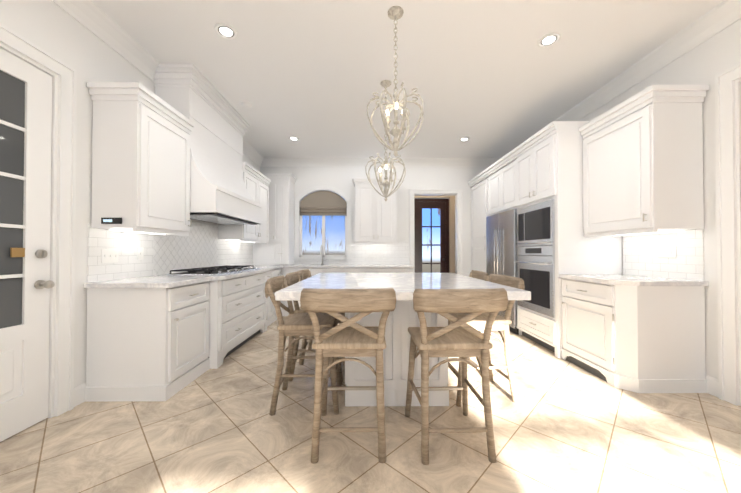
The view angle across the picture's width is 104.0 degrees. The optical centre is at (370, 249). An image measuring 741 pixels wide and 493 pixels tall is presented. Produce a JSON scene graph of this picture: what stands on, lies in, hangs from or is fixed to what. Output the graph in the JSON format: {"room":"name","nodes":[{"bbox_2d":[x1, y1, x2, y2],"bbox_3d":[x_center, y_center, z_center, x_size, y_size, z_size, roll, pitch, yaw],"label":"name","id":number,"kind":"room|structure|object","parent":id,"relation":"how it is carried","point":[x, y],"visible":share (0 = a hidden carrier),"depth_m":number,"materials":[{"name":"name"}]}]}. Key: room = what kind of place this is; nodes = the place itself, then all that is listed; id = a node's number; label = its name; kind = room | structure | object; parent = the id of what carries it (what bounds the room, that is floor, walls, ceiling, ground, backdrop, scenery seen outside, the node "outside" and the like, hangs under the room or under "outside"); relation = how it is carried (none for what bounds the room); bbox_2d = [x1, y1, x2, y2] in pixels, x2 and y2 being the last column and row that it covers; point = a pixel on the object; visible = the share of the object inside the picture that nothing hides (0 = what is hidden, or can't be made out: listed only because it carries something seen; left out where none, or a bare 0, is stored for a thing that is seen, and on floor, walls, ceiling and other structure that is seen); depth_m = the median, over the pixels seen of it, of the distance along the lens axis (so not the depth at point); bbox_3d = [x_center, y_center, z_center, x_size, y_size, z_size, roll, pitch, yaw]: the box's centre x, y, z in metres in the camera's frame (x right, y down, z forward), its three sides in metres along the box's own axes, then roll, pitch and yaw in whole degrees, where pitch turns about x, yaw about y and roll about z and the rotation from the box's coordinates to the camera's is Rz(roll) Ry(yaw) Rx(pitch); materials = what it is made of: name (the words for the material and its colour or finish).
{"room":"kitchen","nodes":[
{"label":"kitchen","id":0,"kind":"room"},
{"bbox_2d":[0,0,259,387],"bbox_3d":[-2.321,-0.366,1.332,0.140,3.100,9.580,0,-1,0],"label":"wall","id":1,"kind":"structure","parent":0,"point":[52,28],"depth_m":2.25,"materials":[{"name":"white paint"}]},
{"bbox_2d":[0,48,54,441],"bbox_3d":[-2.245,-0.030,1.614,0.137,2.417,0.880,0,-1,0],"label":"door","id":2,"kind":"structure","parent":1,"relation":"in","point":[26,284],"depth_m":1.91,"materials":[{"name":"white paint"}]},
{"bbox_2d":[0,22,76,417],"bbox_3d":[-2.306,-0.089,1.614,0.174,2.551,1.132,0,-1,0],"label":"door frame","id":3,"kind":"structure","parent":1,"relation":"attached to","point":[64,132],"depth_m":2.09,"materials":[{"name":"white paint"}]},
{"bbox_2d":[101,249,118,262],"bbox_3d":[-2.242,0.056,2.498,0.013,0.120,0.160,0,-1,0],"label":"switch plate","id":4,"kind":"object","parent":1,"relation":"attached to","point":[109,255],"visible":1,"depth_m":2.49,"materials":[{"name":"white plastic"}]},
{"bbox_2d":[87,82,193,235],"bbox_3d":[-2.042,-0.732,2.651,0.414,1.180,0.730,0,-1,0],"label":"upper cabinet","id":5,"kind":"object","parent":1,"relation":"attached to","point":[140,158],"visible":1,"depth_m":2.35,"materials":[{"name":"white wood"}]},
{"bbox_2d":[101,218,121,223],"bbox_3d":[-2.078,-0.231,2.322,0.160,0.050,0.014,0,-1,0],"label":"clock display","id":6,"kind":"object","parent":5,"relation":"attached to","point":[111,220],"visible":1,"depth_m":2.32,"materials":[{"name":"black plastic"}]},
{"bbox_2d":[137,247,143,259],"bbox_3d":[-2.245,0.040,2.828,0.013,0.120,0.075,0,-1,0],"label":"switch plate","id":7,"kind":"object","parent":1,"relation":"attached to","point":[140,253],"visible":1,"depth_m":2.83,"materials":[{"name":"white plastic"}]},
{"bbox_2d":[51,0,262,166],"bbox_3d":[-2.193,-1.841,1.349,0.115,0.150,9.300,0,-1,0],"label":"crown molding","id":8,"kind":"structure","parent":1,"relation":"attached to","point":[94,19],"depth_m":2.49,"materials":[{"name":"white paint"}]},
{"bbox_2d":[87,219,252,282],"bbox_3d":[-2.267,-0.066,4.144,0.009,0.760,3.669,0,-1,0],"label":"backsplash","id":9,"kind":"structure","parent":1,"relation":"attached to","point":[201,245],"depth_m":3.11,"materials":[{"name":"tile"}]},
{"bbox_2d":[153,63,261,224],"bbox_3d":[-1.930,-1.127,3.663,0.654,1.524,1.440,0,-1,0],"label":"range hood","id":10,"kind":"object","parent":1,"relation":"attached to","point":[219,194],"visible":0.75,"depth_m":3.29,"materials":[{"name":"white painted wood"},{"name":"stainless steel"}]},
{"bbox_2d":[218,162,270,242],"bbox_3d":[-2.059,-0.709,4.844,0.414,1.180,1.088,0,-1,0],"label":"upper cabinet","id":11,"kind":"object","parent":1,"relation":"attached to","point":[256,182],"visible":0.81,"depth_m":4.70,"materials":[{"name":"white wood"}]},
{"bbox_2d":[73,376,718,407],"bbox_3d":[0.289,1.114,1.336,5.080,0.140,9.300,0,-1,0],"label":"baseboard","id":12,"kind":"structure","parent":1,"relation":"attached to","point":[712,389],"depth_m":2.33,"materials":[{"name":"white paint"}]},
{"bbox_2d":[0,316,740,492],"bbox_3d":[0.221,1.235,2.364,5.240,0.080,11.640,0,-1,0],"label":"floor","id":13,"kind":"structure","parent":0,"point":[563,426],"depth_m":1.80,"materials":[{"name":"tile"}]},
{"bbox_2d":[85,280,219,401],"bbox_3d":[-1.893,0.753,2.641,0.712,0.890,0.696,0,-1,0],"label":"base cabinet","id":14,"kind":"object","parent":13,"relation":"on","point":[165,337],"depth_m":2.30,"materials":[{"name":"white wood"}]},
{"bbox_2d":[84,265,283,287],"bbox_3d":[-1.885,0.300,3.793,0.745,0.040,3.050,0,-1,0],"label":"countertop","id":15,"kind":"structure","parent":14,"relation":"on","point":[148,281],"depth_m":2.50,"materials":[{"name":"white stone"}]},
{"bbox_2d":[166,265,259,274],"bbox_3d":[-1.882,0.252,3.639,0.530,0.051,1.200,0,-1,0],"label":"cooktop","id":16,"kind":"object","parent":15,"relation":"in","point":[220,270],"visible":1,"depth_m":3.34,"materials":[{"name":"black metal"}]},
{"bbox_2d":[216,272,271,368],"bbox_3d":[-1.887,0.764,3.666,0.739,0.890,1.513,0,-1,0],"label":"base cabinet","id":17,"kind":"object","parent":13,"relation":"on","point":[245,310],"depth_m":3.48,"materials":[{"name":"white wood"}]},
{"bbox_2d":[272,268,287,322],"bbox_3d":[-1.910,0.776,4.790,0.712,0.890,1.046,0,-1,0],"label":"base cabinet","id":18,"kind":"object","parent":13,"relation":"on","point":[275,271],"depth_m":5.22,"materials":[{"name":"white wood"}]},
{"bbox_2d":[284,264,413,267],"bbox_3d":[-0.733,0.320,5.642,3.078,0.040,0.665,0,-1,0],"label":"countertop","id":19,"kind":"structure","parent":18,"relation":"on","point":[293,265],"depth_m":5.32,"materials":[{"name":"white stone"}]},
{"bbox_2d":[320,245,326,263],"bbox_3d":[-0.942,0.103,5.797,0.132,0.396,0.213,0,-1,0],"label":"faucet","id":20,"kind":"object","parent":19,"relation":"on","point":[321,253],"visible":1,"depth_m":5.86,"materials":[{"name":"silver metal"}]},
{"bbox_2d":[288,268,315,314],"bbox_3d":[-1.319,0.785,5.645,0.562,0.890,0.640,0,-1,0],"label":"base cabinet","id":21,"kind":"object","parent":13,"relation":"on","point":[313,270],"depth_m":5.33,"materials":[{"name":"white wood"}]},
{"bbox_2d":[265,275,340,415],"bbox_3d":[-0.511,0.710,2.290,0.567,0.974,0.530,0,-1,0],"label":"stool","id":22,"kind":"object","parent":13,"relation":"on","point":[292,325],"visible":0.79,"depth_m":2.12,"materials":[{"name":"brown wood"}]},
{"bbox_2d":[285,271,344,382],"bbox_3d":[-0.517,0.716,2.844,0.562,0.974,0.530,0,-1,0],"label":"stool","id":23,"kind":"object","parent":13,"relation":"on","point":[292,278],"visible":0.33,"depth_m":2.64,"materials":[{"name":"brown wood"}]},
{"bbox_2d":[297,269,344,364],"bbox_3d":[-0.520,0.721,3.253,0.562,0.974,0.530,0,-1,0],"label":"stool","id":24,"kind":"object","parent":13,"relation":"on","point":[306,273],"visible":0.12,"depth_m":3.39,"materials":[{"name":"brown wood"}]},
{"bbox_2d":[316,268,363,274],"bbox_3d":[-0.652,0.785,5.651,1.068,0.890,0.640,0,-1,0],"label":"base cabinet","id":25,"kind":"object","parent":13,"relation":"on","point":[318,270],"depth_m":5.34,"materials":[{"name":"white wood"}]},
{"bbox_2d":[300,288,395,463],"bbox_3d":[-0.125,0.705,1.834,0.530,0.974,0.555,0,-1,0],"label":"stool","id":26,"kind":"object","parent":13,"relation":"on","point":[354,339],"visible":1,"depth_m":1.65,"materials":[{"name":"brown wood"}]},
{"bbox_2d":[364,268,391,272],"bbox_3d":[0.058,0.785,5.656,0.648,0.890,0.640,0,-1,0],"label":"base cabinet","id":27,"kind":"object","parent":13,"relation":"on","point":[366,270],"depth_m":5.35,"materials":[{"name":"white wood"}]},
{"bbox_2d":[345,301,448,406],"bbox_3d":[0.200,0.760,2.652,0.800,0.875,1.346,0,-1,0],"label":"kitchen island","id":28,"kind":"object","parent":13,"relation":"on","point":[402,317],"depth_m":2.20,"materials":[{"name":"white wood"}]},
{"bbox_2d":[275,273,530,300],"bbox_3d":[0.197,0.295,2.609,1.576,0.055,1.670,0,-1,0],"label":"island countertop","id":29,"kind":"structure","parent":28,"relation":"on","point":[404,285],"depth_m":2.24,"materials":[{"name":"white stone"}]},
{"bbox_2d":[392,268,411,272],"bbox_3d":[0.505,0.785,5.660,0.542,0.890,0.640,0,-1,0],"label":"base cabinet","id":30,"kind":"object","parent":13,"relation":"on","point":[394,270],"depth_m":5.36,"materials":[{"name":"white wood"}]},
{"bbox_2d":[405,288,507,464],"bbox_3d":[0.495,0.705,1.832,0.530,0.974,0.562,0,-1,0],"label":"stool","id":31,"kind":"object","parent":13,"relation":"on","point":[464,341],"visible":1,"depth_m":1.65,"materials":[{"name":"brown wood"}]},
{"bbox_2d":[469,177,483,271],"bbox_3d":[2.429,-0.048,5.579,0.710,2.555,0.848,0,-1,0],"label":"tall cabinet","id":32,"kind":"object","parent":13,"relation":"on","point":[477,187],"depth_m":5.65,"materials":[{"name":"white wood"}]},
{"bbox_2d":[469,270,488,362],"bbox_3d":[0.904,0.718,3.031,0.567,0.974,0.530,0,-1,0],"label":"stool","id":33,"kind":"object","parent":13,"relation":"on","point":[481,275],"visible":0.12,"depth_m":3.09,"materials":[{"name":"brown wood"}]},
{"bbox_2d":[448,274,524,406],"bbox_3d":[0.907,0.712,2.464,0.571,0.974,0.529,0,-1,0],"label":"stool","id":34,"kind":"object","parent":13,"relation":"on","point":[478,323],"visible":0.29,"depth_m":2.26,"materials":[{"name":"brown wood"}]},
{"bbox_2d":[484,153,515,333],"bbox_3d":[2.422,-0.058,4.635,0.740,2.555,1.040,0,-1,0],"label":"tall cabinet","id":35,"kind":"object","parent":13,"relation":"on","point":[500,182],"depth_m":4.57,"materials":[{"name":"white wood"}]},
{"bbox_2d":[516,125,621,357],"bbox_3d":[2.431,-0.069,3.671,0.736,2.555,0.888,0,-1,0],"label":"tall cabinet","id":36,"kind":"object","parent":13,"relation":"on","point":[527,226],"depth_m":3.31,"materials":[{"name":"white wood"}]},
{"bbox_2d":[559,274,708,392],"bbox_3d":[2.443,0.735,2.807,0.726,0.930,0.820,0,-1,0],"label":"base cabinet","id":37,"kind":"object","parent":13,"relation":"on","point":[639,334],"visible":1,"depth_m":2.43,"materials":[{"name":"white wood"}]},
{"bbox_2d":[260,167,487,276],"bbox_3d":[0.253,-0.315,6.072,5.360,3.100,0.140,0,-1,0],"label":"wall","id":38,"kind":"structure","parent":0,"point":[339,178],"depth_m":6.01,"materials":[{"name":"white paint"}]},
{"bbox_2d":[253,173,296,264],"bbox_3d":[-1.897,-0.585,5.763,0.752,1.768,0.426,0,-1,0],"label":"upper cabinet","id":39,"kind":"object","parent":38,"relation":"attached to","point":[277,248],"visible":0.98,"depth_m":5.59,"materials":[{"name":"white wood"}]},
{"bbox_2d":[294,185,351,258],"bbox_3d":[-0.982,-0.562,5.990,1.230,1.530,0.090,0,-1,0],"label":"window frame","id":40,"kind":"structure","parent":38,"relation":"attached to","point":[322,187],"depth_m":5.97,"materials":[{"name":"white paint"}]},
{"bbox_2d":[300,191,346,256],"bbox_3d":[-0.982,-0.531,6.040,0.990,1.390,0.108,0,-1,0],"label":"window","id":41,"kind":"structure","parent":38,"relation":"in","point":[323,204],"depth_m":6.02,"materials":[{"name":"glass"}]},
{"bbox_2d":[294,241,408,263],"bbox_3d":[-0.735,0.084,5.984,3.080,0.500,0.009,0,-1,0],"label":"backsplash","id":42,"kind":"structure","parent":38,"relation":"attached to","point":[398,253],"depth_m":5.99,"materials":[{"name":"tile"}]},
{"bbox_2d":[352,177,399,243],"bbox_3d":[0.105,-0.753,5.786,0.924,1.290,0.414,0,-1,0],"label":"upper cabinet","id":43,"kind":"object","parent":38,"relation":"attached to","point":[375,217],"visible":0.83,"depth_m":5.62,"materials":[{"name":"white wood"}]},
{"bbox_2d":[263,157,498,166],"bbox_3d":[0.249,-1.792,5.960,4.830,0.150,0.115,0,-1,0],"label":"crown molding","id":44,"kind":"structure","parent":38,"relation":"attached to","point":[267,162],"depth_m":5.96,"materials":[{"name":"white paint"}]},
{"bbox_2d":[409,189,462,274],"bbox_3d":[1.358,-0.008,6.060,1.102,2.486,0.174,0,-1,0],"label":"door frame","id":45,"kind":"structure","parent":38,"relation":"attached to","point":[458,193],"depth_m":5.99,"materials":[{"name":"white paint"}]},
{"bbox_2d":[91,0,723,157],"bbox_3d":[2.961,-1.955,2.420,10.720,0.100,11.640,0,-1,0],"label":"ceiling","id":46,"kind":"structure","parent":0,"point":[490,78],"depth_m":2.88,"materials":[{"name":"white paint"}]},
{"bbox_2d":[214,23,237,39],"bbox_3d":[-1.260,-1.898,2.526,0.184,0.010,0.184,0,-1,0],"label":"recessed light","id":47,"kind":"object","parent":46,"relation":"in","point":[225,31],"visible":1,"depth_m":2.52,"materials":[{"name":"white paint"}]},
{"bbox_2d":[288,137,298,140],"bbox_3d":[-1.298,-1.873,4.906,0.184,0.010,0.184,0,-1,0],"label":"recessed light","id":48,"kind":"object","parent":46,"relation":"in","point":[293,138],"visible":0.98,"depth_m":4.89,"materials":[{"name":"white paint"}]},
{"bbox_2d":[365,80,405,200],"bbox_3d":[0.174,-1.217,3.290,0.464,1.354,0.464,0,-1,0],"label":"pendant light","id":49,"kind":"object","parent":46,"relation":"hanging from","point":[385,183],"visible":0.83,"depth_m":3.26,"materials":[{"name":"beige metal"}]},
{"bbox_2d":[367,6,423,156],"bbox_3d":[0.202,-1.320,2.322,0.464,1.169,0.464,0,-1,0],"label":"pendant light","id":50,"kind":"object","parent":46,"relation":"hanging from","point":[395,13],"visible":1,"depth_m":2.29,"materials":[{"name":"beige metal"}]},
{"bbox_2d":[459,137,469,141],"bbox_3d":[1.602,-1.872,4.929,0.184,0.010,0.184,0,-1,0],"label":"recessed light","id":51,"kind":"object","parent":46,"relation":"in","point":[463,139],"visible":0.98,"depth_m":4.93,"materials":[{"name":"white paint"}]},
{"bbox_2d":[537,32,560,47],"bbox_3d":[1.619,-1.897,2.629,0.184,0.010,0.184,0,-1,0],"label":"recessed light","id":52,"kind":"object","parent":46,"relation":"in","point":[549,39],"visible":1,"depth_m":2.62,"materials":[{"name":"white paint"}]},
{"bbox_2d":[414,196,454,272],"bbox_3d":[1.409,-0.303,7.170,1.950,3.100,0.120,0,-1,0],"label":"wall","id":53,"kind":"structure","parent":0,"point":[451,234],"depth_m":7.11,"materials":[{"name":"beige paint"}]},
{"bbox_2d":[414,199,448,272],"bbox_3d":[1.500,-0.004,7.114,0.870,2.500,0.138,0,-1,0],"label":"front door","id":54,"kind":"structure","parent":53,"relation":"in","point":[431,223],"depth_m":7.14,"materials":[{"name":"brown wood"}]},
{"bbox_2d":[579,19,740,379],"bbox_3d":[2.887,-0.363,1.612,0.120,3.100,10.060,0,-1,0],"label":"wall","id":55,"kind":"structure","parent":0,"point":[706,62],"depth_m":2.42,"materials":[{"name":"white paint"}]},
{"bbox_2d":[499,0,740,158],"bbox_3d":[2.771,-1.841,1.387,0.115,0.150,9.300,0,-1,0],"label":"crown molding","id":56,"kind":"structure","parent":55,"relation":"attached to","point":[728,12],"depth_m":2.72,"materials":[{"name":"white paint"}]},
{"bbox_2d":[579,85,708,236],"bbox_3d":[2.569,-0.750,2.812,0.474,1.220,0.840,0,-1,0],"label":"upper cabinet","id":57,"kind":"object","parent":55,"relation":"attached to","point":[643,162],"visible":1,"depth_m":2.48,"materials":[{"name":"white wood"}]},
{"bbox_2d":[623,229,703,280],"bbox_3d":[2.812,0.050,2.832,0.009,0.500,0.770,0,-1,0],"label":"backsplash","id":58,"kind":"structure","parent":55,"relation":"attached to","point":[640,255],"depth_m":2.75,"materials":[{"name":"tile"}]},
{"bbox_2d":[715,63,740,405],"bbox_3d":[2.872,-0.116,1.424,0.154,2.601,1.811,0,-1,0],"label":"door frame","id":59,"kind":"structure","parent":55,"relation":"attached to","point":[728,82],"depth_m":2.26,"materials":[{"name":"white paint"}]},
{"label":"outside","id":60,"kind":"structure","parent":0,"visible":0},
{"bbox_2d":[302,216,344,254],"bbox_3d":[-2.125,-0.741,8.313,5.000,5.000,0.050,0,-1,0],"label":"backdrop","id":61,"kind":"structure","parent":60,"point":[327,230],"depth_m":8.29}
]}

